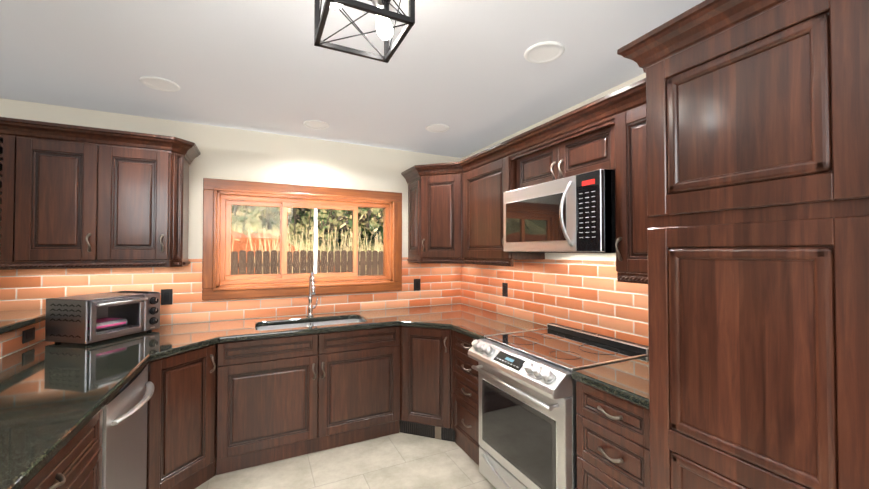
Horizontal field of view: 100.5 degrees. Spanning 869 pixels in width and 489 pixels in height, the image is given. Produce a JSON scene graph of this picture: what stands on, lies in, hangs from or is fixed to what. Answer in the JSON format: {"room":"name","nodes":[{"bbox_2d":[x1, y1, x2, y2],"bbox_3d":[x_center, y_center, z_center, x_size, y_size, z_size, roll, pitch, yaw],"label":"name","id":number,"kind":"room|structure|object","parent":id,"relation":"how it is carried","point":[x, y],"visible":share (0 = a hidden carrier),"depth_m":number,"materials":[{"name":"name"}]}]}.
{"room":"kitchen","nodes":[
{"label":"kitchen","id":0,"kind":"room"},
{"bbox_2d":[0,320,45,358],"bbox_3d":[-1.863,0.971,0.860,0.130,1.050,3.599,0,-1,-26],"label":"wall","id":1,"kind":"structure","parent":0,"point":[10,342],"depth_m":2.04,"materials":[{"name":"orange brick"}]},
{"bbox_2d":[0,309,45,333],"bbox_3d":[-1.921,0.424,0.835,0.335,0.040,3.588,0,-1,-26],"label":"granite bar ledge","id":2,"kind":"object","parent":1,"relation":"on","point":[11,320],"visible":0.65,"depth_m":2.13,"materials":[{"name":"black stone"}]},
{"bbox_2d":[22,327,34,343],"bbox_3d":[-2.402,0.532,2.140,0.008,0.074,0.120,0,-1,-26],"label":"outlet","id":3,"kind":"object","parent":1,"relation":"attached to","point":[28,335],"visible":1,"depth_m":2.13,"materials":[{"name":"black plastic"}]},
{"bbox_2d":[0,98,459,325],"bbox_3d":[-2.526,0.276,2.641,6.180,2.500,0.160,0,-1,-26],"label":"wall","id":4,"kind":"structure","parent":0,"point":[237,154],"depth_m":3.06,"materials":[{"name":"beige paint"}]},
{"bbox_2d":[0,117,115,264],"bbox_3d":[-2.428,-0.324,2.418,0.508,0.852,0.340,0,-1,-26],"label":"upper cabinet","id":5,"kind":"object","parent":4,"relation":"attached to","point":[74,197],"depth_m":2.26,"materials":[{"name":"brown wood"}]},
{"bbox_2d":[112,130,191,264],"bbox_3d":[-2.092,-0.321,2.581,0.526,0.852,0.340,0,-1,-26],"label":"upper cabinet","id":6,"kind":"object","parent":4,"relation":"attached to","point":[150,178],"depth_m":2.46,"materials":[{"name":"brown wood"}]},
{"bbox_2d":[0,257,460,324],"bbox_3d":[-1.422,0.362,3.081,3.792,0.501,0.008,0,-1,-26],"label":"backsplash","id":7,"kind":"structure","parent":4,"relation":"attached to","point":[29,289],"depth_m":2.85,"materials":[{"name":"orange brick"}]},
{"bbox_2d":[161,289,172,304],"bbox_3d":[-2.052,0.395,2.766,0.074,0.120,0.008,0,-1,-26],"label":"electrical outlet","id":8,"kind":"object","parent":7,"relation":"attached to","point":[166,296],"visible":1,"depth_m":2.77,"materials":[{"name":"black plastic"}]},
{"bbox_2d":[414,279,419,290],"bbox_3d":[-0.176,0.401,3.675,0.074,0.120,0.008,0,-1,-26],"label":"electrical outlet","id":9,"kind":"object","parent":7,"relation":"attached to","point":[416,284],"visible":1,"depth_m":3.67,"materials":[{"name":"black plastic"}]},
{"bbox_2d":[202,178,401,299],"bbox_3d":[-1.117,-0.043,3.304,1.684,0.974,0.185,0,-1,-26],"label":"window","id":10,"kind":"structure","parent":4,"relation":"in","point":[221,197],"depth_m":3.19,"materials":[{"name":"brown wood"}]},
{"bbox_2d":[401,162,464,263],"bbox_3d":[0.119,-0.282,3.481,0.692,0.900,0.649,0,-1,-26],"label":"upper cabinet","id":11,"kind":"object","parent":4,"relation":"attached to","point":[435,213],"visible":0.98,"depth_m":3.30,"materials":[{"name":"brown wood"}]},
{"bbox_2d":[195,420,495,488],"bbox_3d":[-1.103,1.500,-0.337,6.520,0.050,6.720,0,-1,-26],"label":"floor","id":12,"kind":"structure","parent":0,"point":[399,460],"depth_m":2.44,"materials":[{"name":"beige tile"}]},
{"bbox_2d":[23,409,102,488],"bbox_3d":[-1.236,1.051,0.534,0.707,0.878,1.669,0,-1,-26],"label":"base cabinet","id":13,"kind":"object","parent":12,"relation":"on","point":[75,462],"visible":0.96,"depth_m":1.25,"materials":[{"name":"brown wood"}]},
{"bbox_2d":[0,340,163,488],"bbox_3d":[-1.434,0.596,0.935,0.697,0.040,2.550,0,-1,-26],"label":"countertop","id":14,"kind":"structure","parent":13,"relation":"on","point":[56,399],"depth_m":1.44,"materials":[{"name":"black stone"}]},
{"bbox_2d":[101,364,153,488],"bbox_3d":[-1.673,1.072,1.587,0.677,0.872,0.594,0,-1,-26],"label":"dishwasher","id":15,"kind":"object","parent":12,"relation":"on","point":[124,453],"visible":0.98,"depth_m":1.63,"materials":[{"name":"silver metal"}]},
{"bbox_2d":[146,343,216,488],"bbox_3d":[-1.946,1.081,2.305,0.979,0.878,0.921,0,-1,-26],"label":"base cabinet","id":16,"kind":"object","parent":12,"relation":"on","point":[181,425],"visible":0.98,"depth_m":2.16,"materials":[{"name":"brown wood"}]},
{"bbox_2d":[216,323,327,474],"bbox_3d":[-1.250,1.090,2.804,0.707,0.878,0.610,0,-1,-26],"label":"base cabinet","id":17,"kind":"object","parent":12,"relation":"on","point":[281,398],"depth_m":2.52,"materials":[{"name":"brown wood"}]},
{"bbox_2d":[328,326,399,448],"bbox_3d":[-0.729,1.094,3.057,0.707,0.878,0.610,0,-1,-26],"label":"base cabinet","id":18,"kind":"object","parent":12,"relation":"on","point":[364,364],"depth_m":2.81,"materials":[{"name":"brown wood"}]},
{"bbox_2d":[400,326,454,441],"bbox_3d":[0.075,1.098,3.280,0.926,0.878,0.929,0,-1,-26],"label":"base cabinet","id":19,"kind":"object","parent":12,"relation":"on","point":[426,386],"visible":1,"depth_m":2.86,"materials":[{"name":"brown wood"}]},
{"bbox_2d":[18,304,489,359],"bbox_3d":[-0.944,0.724,2.777,3.186,0.231,0.939,0,-1,-26],"label":"countertop","id":20,"kind":"structure","parent":19,"relation":"on","point":[178,338],"depth_m":2.74,"materials":[{"name":"black stone"}]},
{"bbox_2d":[45,291,159,344],"bbox_3d":[-2.140,0.465,2.384,0.378,0.272,0.457,0,-1,12],"label":"toaster oven","id":21,"kind":"object","parent":20,"relation":"on","point":[87,319],"visible":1,"depth_m":2.26,"materials":[{"name":"grey metal"}]},
{"bbox_2d":[307,272,317,316],"bbox_3d":[-1.023,0.418,3.063,0.094,0.387,0.237,0,-1,-26],"label":"pull-down faucet","id":22,"kind":"object","parent":20,"relation":"on","point":[312,291],"visible":1,"depth_m":3.11,"materials":[{"name":"silver metal"}]},
{"bbox_2d":[452,330,479,465],"bbox_3d":[0.493,1.088,2.718,0.644,0.878,0.445,0,-1,-26],"label":"base cabinet","id":23,"kind":"object","parent":12,"relation":"on","point":[465,404],"visible":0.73,"depth_m":2.62,"materials":[{"name":"brown wood"}]},
{"bbox_2d":[436,312,546,339],"bbox_3d":[0.437,0.629,2.856,0.634,0.040,0.728,0,-1,-26],"label":"countertop","id":24,"kind":"structure","parent":23,"relation":"on","point":[476,325],"depth_m":2.78,"materials":[{"name":"black stone"}]},
{"bbox_2d":[467,323,648,488],"bbox_3d":[0.705,1.038,2.148,0.735,0.960,0.756,0,-1,-26],"label":"range","id":25,"kind":"object","parent":12,"relation":"on","point":[527,409],"visible":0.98,"depth_m":1.98,"materials":[{"name":"silver metal"}]},
{"bbox_2d":[576,381,649,488],"bbox_3d":[1.008,1.070,1.657,0.644,0.878,0.378,0,-1,-26],"label":"base cabinet","id":26,"kind":"object","parent":12,"relation":"on","point":[613,441],"visible":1,"depth_m":1.54,"materials":[{"name":"brown wood"}]},
{"bbox_2d":[571,356,648,409],"bbox_3d":[1.013,0.609,1.668,0.634,0.040,0.378,0,-1,-26],"label":"countertop","id":27,"kind":"structure","parent":26,"relation":"on","point":[628,380],"depth_m":1.61,"materials":[{"name":"black stone"}]},
{"bbox_2d":[617,0,868,488],"bbox_3d":[1.243,0.364,1.128,0.712,2.272,0.943,0,-1,-26],"label":"pantry cabinet","id":28,"kind":"object","parent":12,"relation":"on","point":[757,123],"visible":1,"depth_m":1.06,"materials":[{"name":"brown wood"}]},
{"bbox_2d":[0,0,704,157],"bbox_3d":[-1.103,-1.049,-0.293,6.520,0.050,6.720,0,-1,-26],"label":"ceiling","id":29,"kind":"structure","parent":0,"point":[470,75],"depth_m":1.96,"materials":[{"name":"white paint"}]},
{"bbox_2d":[139,76,179,91],"bbox_3d":[-1.664,-0.977,2.191,0.200,0.010,0.200,0,-1,-26],"label":"recessed light","id":30,"kind":"object","parent":29,"relation":"in","point":[160,83],"visible":0.98,"depth_m":2.18,"materials":[{"name":"white plastic"}]},
{"bbox_2d":[303,120,328,128],"bbox_3d":[-0.948,-0.965,2.893,0.200,0.010,0.200,0,-1,-26],"label":"recessed light","id":31,"kind":"object","parent":29,"relation":"in","point":[315,124],"visible":0.98,"depth_m":2.88,"materials":[{"name":"white plastic"}]},
{"bbox_2d":[314,0,414,62],"bbox_3d":[-0.257,-0.870,1.282,0.287,0.253,0.287,0,-1,-26],"label":"cage pendant light","id":32,"kind":"object","parent":29,"relation":"hanging from","point":[385,30],"visible":1,"depth_m":1.33,"materials":[{"name":"black metal"}]},
{"bbox_2d":[425,124,448,132],"bbox_3d":[0.023,-0.964,2.975,0.200,0.010,0.200,0,-1,-26],"label":"recessed light","id":33,"kind":"object","parent":29,"relation":"in","point":[436,128],"visible":0.98,"depth_m":2.96,"materials":[{"name":"white plastic"}]},
{"bbox_2d":[524,41,564,62],"bbox_3d":[0.559,-0.983,1.846,0.200,0.010,0.200,0,-1,-26],"label":"recessed light","id":34,"kind":"object","parent":29,"relation":"in","point":[545,51],"visible":1,"depth_m":1.83,"materials":[{"name":"white plastic"}]},
{"bbox_2d":[460,73,645,325],"bbox_3d":[1.758,0.249,1.072,0.160,2.500,6.720,0,-1,-26],"label":"wall","id":35,"kind":"structure","parent":0,"point":[558,256],"depth_m":2.51,"materials":[{"name":"beige paint"}]},
{"bbox_2d":[460,142,544,261],"bbox_3d":[0.550,-0.314,2.996,0.340,0.851,0.658,0,-1,-26],"label":"upper cabinet","id":36,"kind":"object","parent":35,"relation":"attached to","point":[489,174],"depth_m":2.85,"materials":[{"name":"brown wood"}]},
{"bbox_2d":[461,259,648,345],"bbox_3d":[0.836,0.357,2.779,0.008,0.501,2.521,0,-1,-26],"label":"backsplash","id":37,"kind":"structure","parent":35,"relation":"attached to","point":[592,296],"depth_m":2.57,"materials":[{"name":"orange brick"}]},
{"bbox_2d":[502,283,507,296],"bbox_3d":[0.623,0.393,3.199,0.008,0.120,0.074,0,-1,-26],"label":"outlet","id":38,"kind":"object","parent":37,"relation":"attached to","point":[505,289],"visible":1,"depth_m":3.19,"materials":[{"name":"black plastic"}]},
{"bbox_2d":[516,118,607,188],"bbox_3d":[0.907,-0.522,2.326,0.285,0.275,0.864,0,-1,-26],"label":"upper cabinet","id":39,"kind":"object","parent":35,"relation":"attached to","point":[584,150],"depth_m":2.21,"materials":[{"name":"brown wood"}]},
{"bbox_2d":[503,169,615,252],"bbox_3d":[0.822,-0.167,2.251,0.495,0.424,0.805,0,-1,-26],"label":"over-the-range microwave","id":40,"kind":"object","parent":39,"relation":"attached to","point":[574,214],"visible":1,"depth_m":2.01,"materials":[{"name":"silver metal"}]},
{"bbox_2d":[608,78,649,277],"bbox_3d":[1.153,-0.313,1.752,0.340,0.896,0.376,0,-1,-26],"label":"upper cabinet","id":41,"kind":"object","parent":35,"relation":"attached to","point":[608,132],"depth_m":1.77,"materials":[{"name":"brown wood"}]},
{"label":"outside","id":42,"kind":"structure","parent":0,"visible":0},
{"bbox_2d":[231,205,382,274],"bbox_3d":[-5.707,-4.838,10.644,55.000,15.000,16.820,0,-1,-26],"label":"outdoor view","id":43,"kind":"object","parent":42,"point":[246,217],"depth_m":10.84,"materials":[{"name":"green plant"}]},
{"bbox_2d":[231,250,382,275],"bbox_3d":[-3.979,0.851,7.640,13.574,1.509,0.059,0,-1,-26],"label":"fence","id":44,"kind":"object","parent":43,"relation":"on","point":[372,262],"depth_m":8.16,"materials":[{"name":"brown wood"}]}
]}

